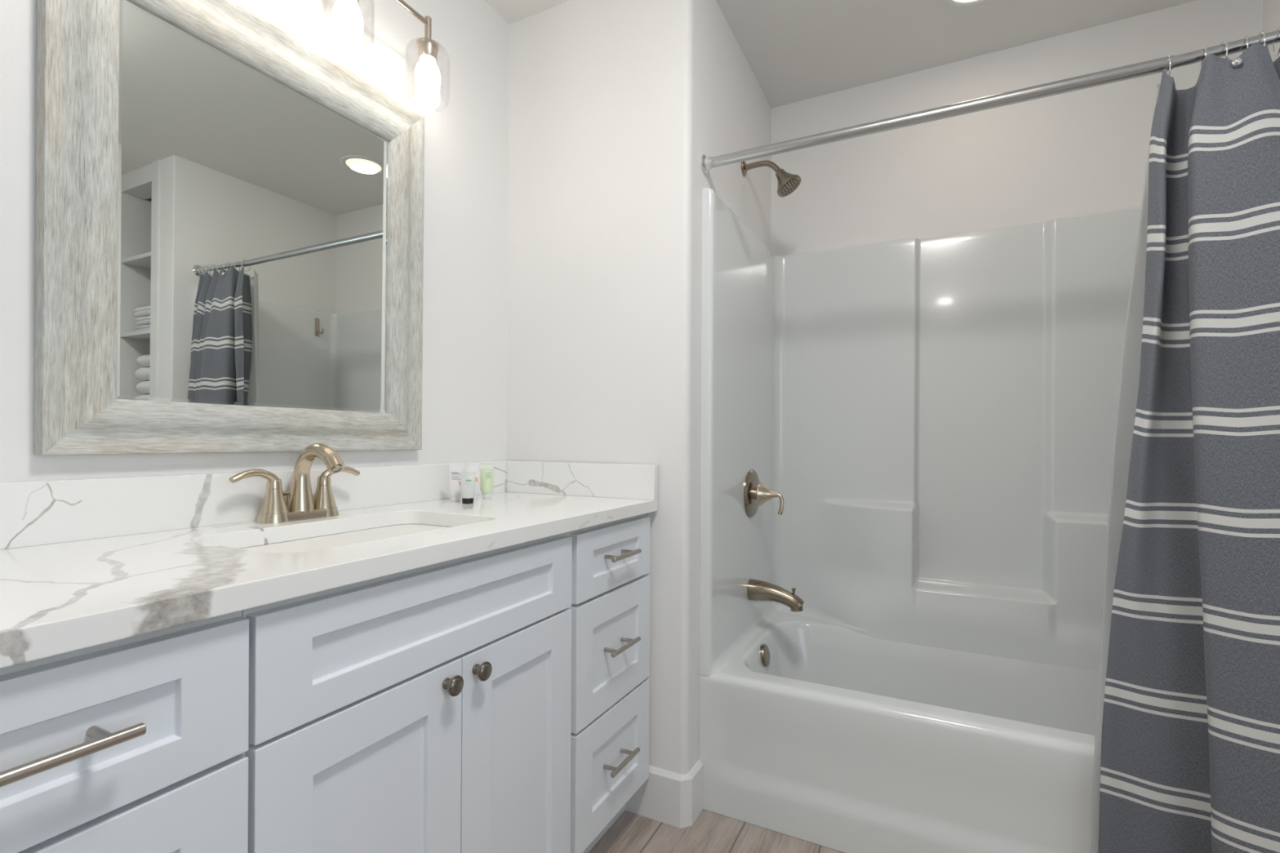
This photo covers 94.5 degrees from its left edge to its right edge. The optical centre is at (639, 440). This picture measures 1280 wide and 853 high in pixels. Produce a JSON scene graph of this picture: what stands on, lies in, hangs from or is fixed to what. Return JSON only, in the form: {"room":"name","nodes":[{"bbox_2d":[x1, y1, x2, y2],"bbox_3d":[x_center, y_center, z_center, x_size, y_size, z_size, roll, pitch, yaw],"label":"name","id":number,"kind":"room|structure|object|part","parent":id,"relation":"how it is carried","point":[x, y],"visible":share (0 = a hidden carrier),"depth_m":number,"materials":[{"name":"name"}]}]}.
{"room":"bathroom","nodes":[
{"label":"bathroom","id":0,"kind":"room"},
{"bbox_2d":[0,0,509,482],"bbox_3d":[-1.372,-0.150,0.226,0.100,2.440,3.950,0,0,27],"label":"wall","id":1,"kind":"structure","parent":0,"point":[464,367],"depth_m":1.64,"materials":[{"name":"white paint"}]},
{"bbox_2d":[33,0,424,455],"bbox_3d":[-0.764,-0.422,1.258,0.031,0.894,0.754,1,0,27],"label":"framed mirror","id":2,"kind":"object","parent":1,"relation":"attached to","point":[229,215],"visible":0.99,"depth_m":1.15,"materials":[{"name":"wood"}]},
{"bbox_3d":[-0.767,-0.023,1.259,0.030,0.095,0.753,1,0,27],"label":"frame rail","id":3,"kind":"part","parent":2,"relation":"part of","materials":[{"name":"grey wood"}]},
{"bbox_2d":[120,0,386,410],"bbox_3d":[-0.772,-0.416,1.262,0.008,0.716,0.580,1,0,27],"label":"mirror glass","id":4,"kind":"object","parent":2,"relation":"on","point":[253,202],"depth_m":1.19,"materials":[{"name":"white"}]},
{"bbox_3d":[-0.760,-0.815,1.258,0.030,0.107,0.753,1,0,27],"label":"frame rail","id":5,"kind":"part","parent":2,"relation":"part of","materials":[{"name":"grey wood"}]},
{"bbox_2d":[0,461,506,550],"bbox_3d":[-0.775,0.115,1.260,0.020,0.100,1.512,0,0,27],"label":"backsplash","id":6,"kind":"structure","parent":1,"relation":"attached to","point":[35,513],"depth_m":1.07,"materials":[{"name":"white stone"}]},
{"bbox_2d":[331,0,363,46],"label":"vanity light","id":7,"kind":"object","parent":1,"relation":"attached to","point":[347,22],"depth_m":1.27,"materials":[{"name":"white glass"}]},
{"bbox_3d":[-0.634,-0.911,1.285,0.062,0.103,0.062,0,0,27],"label":"bulb","id":8,"kind":"part","parent":7,"relation":"part of","materials":[{"name":"white glass"}]},
{"bbox_2d":[394,0,440,98],"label":"vanity light","id":9,"kind":"object","parent":1,"relation":"attached to","point":[427,73],"depth_m":1.46,"materials":[{"name":"white glass"}]},
{"bbox_2d":[415,37,439,62],"bbox_3d":[-0.532,-0.975,1.484,0.058,0.040,0.058,0,0,27],"label":"socket","id":10,"kind":"object","parent":9,"relation":"attached to","point":[428,49],"depth_m":1.47,"materials":[{"name":"silver metal"}]},
{"bbox_3d":[-0.532,-0.910,1.484,0.062,0.103,0.062,0,0,27],"label":"bulb","id":11,"kind":"part","parent":9,"relation":"part of","materials":[{"name":"white glass"}]},
{"bbox_3d":[-0.531,-1.023,1.484,0.017,0.072,0.017,0,0,27],"label":"post","id":12,"kind":"part","parent":9,"relation":"part of","materials":[{"name":"silver metal"}]},
{"bbox_2d":[506,0,771,774],"bbox_3d":[0.031,-0.142,2.260,0.741,2.440,0.990,0,0,27],"label":"wall","id":13,"kind":"structure","parent":0,"point":[615,107],"depth_m":1.77,"materials":[{"name":"white paint"}]},
{"bbox_2d":[625,760,702,828],"bbox_3d":[-0.123,1.006,1.826,0.634,0.142,0.108,0,0,27],"label":"baseboard","id":14,"kind":"structure","parent":13,"relation":"attached to","point":[666,797],"depth_m":1.67,"materials":[{"name":"white paint"}]},
{"bbox_2d":[741,160,800,196],"bbox_3d":[0.454,-0.913,2.045,0.200,0.147,0.088,0,0,27],"label":"shower fixture","id":15,"kind":"object","parent":13,"relation":"attached to","point":[788,183],"visible":1,"depth_m":2.02,"materials":[{"name":"silver metal"}]},
{"bbox_3d":[0.427,-0.944,2.059,0.132,0.058,0.019,0,0,27],"label":"arm","id":16,"kind":"part","parent":15,"relation":"part of","materials":[{"name":"silver metal"}]},
{"bbox_2d":[700,29,1279,173],"bbox_3d":[0.842,-0.816,1.413,1.468,0.063,0.053,0,0,27],"label":"shower rod","id":17,"kind":"object","parent":13,"relation":"attached to","point":[1154,66],"visible":0.99,"depth_m":1.40,"materials":[{"name":"grey metal"}]},
{"bbox_2d":[1091,84,1159,852],"bbox_3d":[1.248,0.126,1.233,0.514,1.816,0.114,0,0,27],"label":"liner","id":18,"kind":"object","parent":17,"relation":"hanging from","point":[1129,380],"visible":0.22,"depth_m":1.31,"materials":[{"name":"white plastic"}]},
{"bbox_2d":[1167,54,1171,75],"bbox_3d":[1.129,-0.795,1.266,0.003,0.056,0.042,0,0,31],"label":"curtain ring","id":19,"kind":"object","parent":17,"relation":"hanging from","point":[1169,55],"visible":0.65,"depth_m":1.25,"materials":[{"name":"silver metal"}]},
{"bbox_2d":[1097,42,1279,852],"bbox_3d":[1.224,0.126,1.156,0.525,1.827,0.192,0,0,27],"label":"shower curtain","id":20,"kind":"object","parent":17,"relation":"hanging from","point":[1190,760],"visible":1,"depth_m":1.19,"materials":[{"name":"fabric"}]},
{"bbox_2d":[1200,45,1206,66],"bbox_3d":[1.181,-0.797,1.240,0.003,0.056,0.042,0,0,34],"label":"curtain ring","id":21,"kind":"object","parent":17,"relation":"hanging from","point":[1205,46],"visible":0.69,"depth_m":1.23,"materials":[{"name":"silver metal"}]},
{"bbox_2d":[1220,40,1242,66],"bbox_3d":[1.204,-0.785,1.208,0.018,0.081,0.077,0,0,27],"label":"curtain ring","id":22,"kind":"object","parent":17,"relation":"hanging from","point":[1237,61],"visible":0.72,"depth_m":1.18,"materials":[{"name":"silver metal"}]},
{"bbox_2d":[1242,35,1248,52],"bbox_3d":[1.238,-0.799,1.211,0.003,0.056,0.042,0,0,36],"label":"curtain ring","id":23,"kind":"object","parent":17,"relation":"hanging from","point":[1246,36],"visible":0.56,"depth_m":1.20,"materials":[{"name":"silver metal"}]},
{"bbox_2d":[1257,31,1265,45],"bbox_3d":[1.257,-0.800,1.201,0.003,0.056,0.042,0,0,26],"label":"curtain ring","id":24,"kind":"object","parent":17,"relation":"hanging from","point":[1263,32],"visible":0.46,"depth_m":1.18,"materials":[{"name":"silver metal"}]},
{"bbox_2d":[1272,26,1279,56],"bbox_3d":[1.280,-0.801,1.189,0.003,0.056,0.042,0,0,30],"label":"curtain ring","id":25,"kind":"object","parent":17,"relation":"hanging from","point":[1277,28],"visible":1,"depth_m":1.20,"materials":[{"name":"silver metal"}]},
{"bbox_2d":[588,808,844,852],"bbox_3d":[0.129,1.103,0.043,2.950,0.050,5.000,0,0,27],"label":"floor","id":26,"kind":"structure","parent":0,"point":[711,832],"depth_m":1.60,"materials":[{"name":"beige wood"}]},
{"bbox_2d":[0,610,248,852],"bbox_3d":[-0.780,0.635,0.651,0.569,0.876,0.394,0,0,27],"label":"base cabinet","id":27,"kind":"object","parent":26,"relation":"on","point":[136,744],"visible":0.91,"depth_m":0.61,"materials":[{"name":"white wood"}]},
{"bbox_3d":[-0.542,0.288,0.538,0.044,0.012,0.138,0,0,27],"label":"handle","id":28,"kind":"part","parent":27,"relation":"part of","materials":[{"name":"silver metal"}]},
{"bbox_3d":[-0.565,0.523,0.548,0.020,0.287,0.376,0,0,27],"label":"drawer","id":29,"kind":"part","parent":27,"relation":"part of","materials":[{"name":"white paint"}]},
{"bbox_2d":[241,524,572,852],"bbox_3d":[-0.534,0.636,1.141,0.560,0.876,0.700,0,0,27],"label":"base cabinet","id":30,"kind":"object","parent":26,"relation":"on","point":[424,709],"visible":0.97,"depth_m":0.96,"materials":[{"name":"white wood"}]},
{"bbox_2d":[0,461,657,668],"bbox_3d":[-0.540,0.132,1.139,0.550,0.131,1.512,0,0,27],"label":"countertop","id":31,"kind":"structure","parent":30,"relation":"on","point":[85,563],"depth_m":0.96,"materials":[{"name":"white stone"}]},
{"bbox_2d":[229,443,359,524],"bbox_3d":[-0.679,0.086,1.229,0.159,0.160,0.277,0,0,27],"label":"sink faucet","id":32,"kind":"object","parent":31,"relation":"on","point":[300,504],"visible":1,"depth_m":1.23,"materials":[{"name":"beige metal"}]},
{"bbox_3d":[-0.758,0.076,1.168,0.024,0.038,0.096,0,0,27],"label":"lever","id":33,"kind":"part","parent":32,"relation":"part of","materials":[{"name":"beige metal"}]},
{"bbox_3d":[-0.752,0.135,1.245,0.014,0.057,0.026,0,0,27],"label":"lift rod","id":34,"kind":"part","parent":32,"relation":"part of","materials":[{"name":"beige metal"}]},
{"bbox_3d":[-0.717,0.156,1.248,0.055,0.018,0.161,0,0,27],"label":"plate","id":35,"kind":"part","parent":32,"relation":"part of","materials":[{"name":"beige metal"}]},
{"bbox_3d":[-0.673,0.086,1.228,0.149,0.160,0.053,0,0,27],"label":"spout","id":36,"kind":"part","parent":32,"relation":"part of","materials":[{"name":"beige metal"}]},
{"bbox_3d":[-0.675,0.076,1.329,0.024,0.038,0.096,0,0,27],"label":"lever","id":37,"kind":"part","parent":32,"relation":"part of","materials":[{"name":"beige metal"}]},
{"bbox_2d":[448,463,462,502],"bbox_3d":[-0.500,0.115,1.609,0.032,0.102,0.033,0,0,27],"label":"toiletry tube","id":38,"kind":"object","parent":31,"relation":"on","point":[455,469],"visible":0.88,"depth_m":1.60,"materials":[{"name":"white plastic"}]},
{"bbox_2d":[460,472,475,503],"bbox_3d":[-0.454,0.126,1.563,0.034,0.082,0.035,0,0,27],"label":"toiletry tube","id":39,"kind":"object","parent":31,"relation":"on","point":[467,479],"visible":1,"depth_m":1.56,"materials":[{"name":"white plastic"}]},
{"bbox_2d":[465,462,479,500],"bbox_3d":[-0.467,0.114,1.648,0.034,0.104,0.035,0,0,27],"label":"toiletry tube","id":40,"kind":"object","parent":31,"relation":"on","point":[469,467],"visible":0.56,"depth_m":1.65,"materials":[{"name":"white plastic"}]},
{"bbox_2d":[480,462,493,498],"bbox_3d":[-0.436,0.116,1.686,0.032,0.102,0.033,0,0,27],"label":"toiletry tube","id":41,"kind":"object","parent":31,"relation":"on","point":[486,468],"visible":1,"depth_m":1.68,"materials":[{"name":"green plastic"}]},
{"bbox_3d":[-0.397,0.666,0.876,0.020,0.578,0.346,0,0,27],"label":"door","id":42,"kind":"part","parent":30,"relation":"part of","materials":[{"name":"white paint"}]},
{"bbox_3d":[-0.313,0.408,0.986,0.027,0.034,0.034,0,0,27],"label":"knob","id":43,"kind":"part","parent":30,"relation":"part of","materials":[{"name":"grey metal"}]},
{"bbox_3d":[-0.281,0.408,1.049,0.027,0.034,0.034,0,0,27],"label":"knob","id":44,"kind":"part","parent":30,"relation":"part of","materials":[{"name":"grey metal"}]},
{"bbox_3d":[-0.240,0.667,1.182,0.020,0.578,0.338,0,0,27],"label":"door","id":45,"kind":"part","parent":30,"relation":"part of","materials":[{"name":"white paint"}]},
{"bbox_2d":[566,513,650,852],"bbox_3d":[-0.279,0.638,1.629,0.569,0.876,0.400,0,0,27],"label":"base cabinet","id":46,"kind":"object","parent":26,"relation":"on","point":[610,607],"visible":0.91,"depth_m":1.48,"materials":[{"name":"white wood"}]},
{"bbox_3d":[-0.068,0.817,1.519,0.020,0.280,0.376,0,0,27],"label":"drawer","id":47,"kind":"part","parent":46,"relation":"part of","materials":[{"name":"white paint"}]},
{"bbox_3d":[-0.067,0.526,1.519,0.020,0.287,0.376,0,0,27],"label":"drawer","id":48,"kind":"part","parent":46,"relation":"part of","materials":[{"name":"white paint"}]},
{"bbox_3d":[-0.066,0.295,1.519,0.020,0.158,0.376,0,0,27],"label":"drawer","id":49,"kind":"part","parent":46,"relation":"part of","materials":[{"name":"white paint"}]},
{"bbox_3d":[-0.050,0.812,1.502,0.044,0.012,0.138,0,0,27],"label":"handle","id":50,"kind":"part","parent":46,"relation":"part of","materials":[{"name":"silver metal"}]},
{"bbox_3d":[-0.048,0.521,1.502,0.044,0.012,0.138,0,0,27],"label":"handle","id":51,"kind":"part","parent":46,"relation":"part of","materials":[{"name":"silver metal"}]},
{"bbox_3d":[-0.047,0.290,1.502,0.044,0.012,0.138,0,0,27],"label":"handle","id":52,"kind":"part","parent":46,"relation":"part of","materials":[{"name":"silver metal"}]},
{"bbox_2d":[698,187,1141,852],"bbox_3d":[1.007,0.172,1.744,1.468,1.819,0.773,0,0,27],"label":"bathtub","id":53,"kind":"object","parent":26,"relation":"on","point":[932,420],"visible":0.73,"depth_m":1.99,"materials":[{"name":"white plastic"}]},
{"bbox_2d":[743,469,783,517],"bbox_3d":[0.441,0.187,2.052,0.116,0.168,0.168,0,0,27],"label":"shower valve","id":54,"kind":"object","parent":53,"relation":"attached to","point":[756,493],"visible":1,"depth_m":2.03,"materials":[{"name":"silver metal"}]},
{"bbox_3d":[0.478,0.218,2.029,0.029,0.076,0.022,0,0,27],"label":"lever","id":55,"kind":"part","parent":54,"relation":"part of","materials":[{"name":"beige metal"}]},
{"bbox_2d":[760,644,769,666],"bbox_3d":[0.422,0.728,2.001,0.027,0.073,0.073,0,0,27],"label":"overflow plate","id":56,"kind":"object","parent":53,"relation":"in","point":[764,651],"visible":1,"depth_m":1.98,"materials":[{"name":"silver metal"}]},
{"bbox_2d":[746,578,804,612],"bbox_3d":[0.468,0.533,2.031,0.187,0.093,0.073,0,0,27],"label":"tub spout","id":57,"kind":"object","parent":53,"relation":"attached to","point":[757,590],"visible":1,"depth_m":2.01,"materials":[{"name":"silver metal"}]},
{"bbox_2d":[728,613,1098,735],"bbox_3d":[1.010,0.846,1.747,1.409,0.325,0.710,0,0,27],"label":"basin","id":58,"kind":"object","parent":53,"relation":"in","point":[1037,691],"depth_m":1.97,"materials":[{"name":"white"}]},
{"bbox_2d":[484,0,1196,107],"bbox_3d":[0.142,-1.387,0.043,2.950,0.050,5.000,0,0,27],"label":"ceiling","id":59,"kind":"structure","parent":0,"point":[796,51],"depth_m":1.96,"materials":[{"name":"white paint"}]},
{"bbox_2d":[940,0,989,8],"bbox_3d":[1.000,-1.354,1.750,0.212,0.006,0.212,0,0,27],"label":"recessed light","id":60,"kind":"object","parent":59,"relation":"in","point":[952,3],"visible":1,"depth_m":1.83,"materials":[{"name":"white paint"}]},
{"bbox_2d":[770,0,1262,256],"bbox_3d":[1.564,-0.134,1.962,2.259,2.440,0.120,0,0,27],"label":"wall","id":61,"kind":"structure","parent":0,"point":[1083,151],"depth_m":2.07,"materials":[{"name":"white paint"}]},
{"bbox_2d":[1262,0,1279,62],"bbox_3d":[1.711,-0.133,1.331,0.160,2.440,0.869,0,0,27],"label":"wall partition","id":62,"kind":"structure","parent":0,"point":[1271,8],"depth_m":1.70,"materials":[{"name":"white paint"}]}
]}

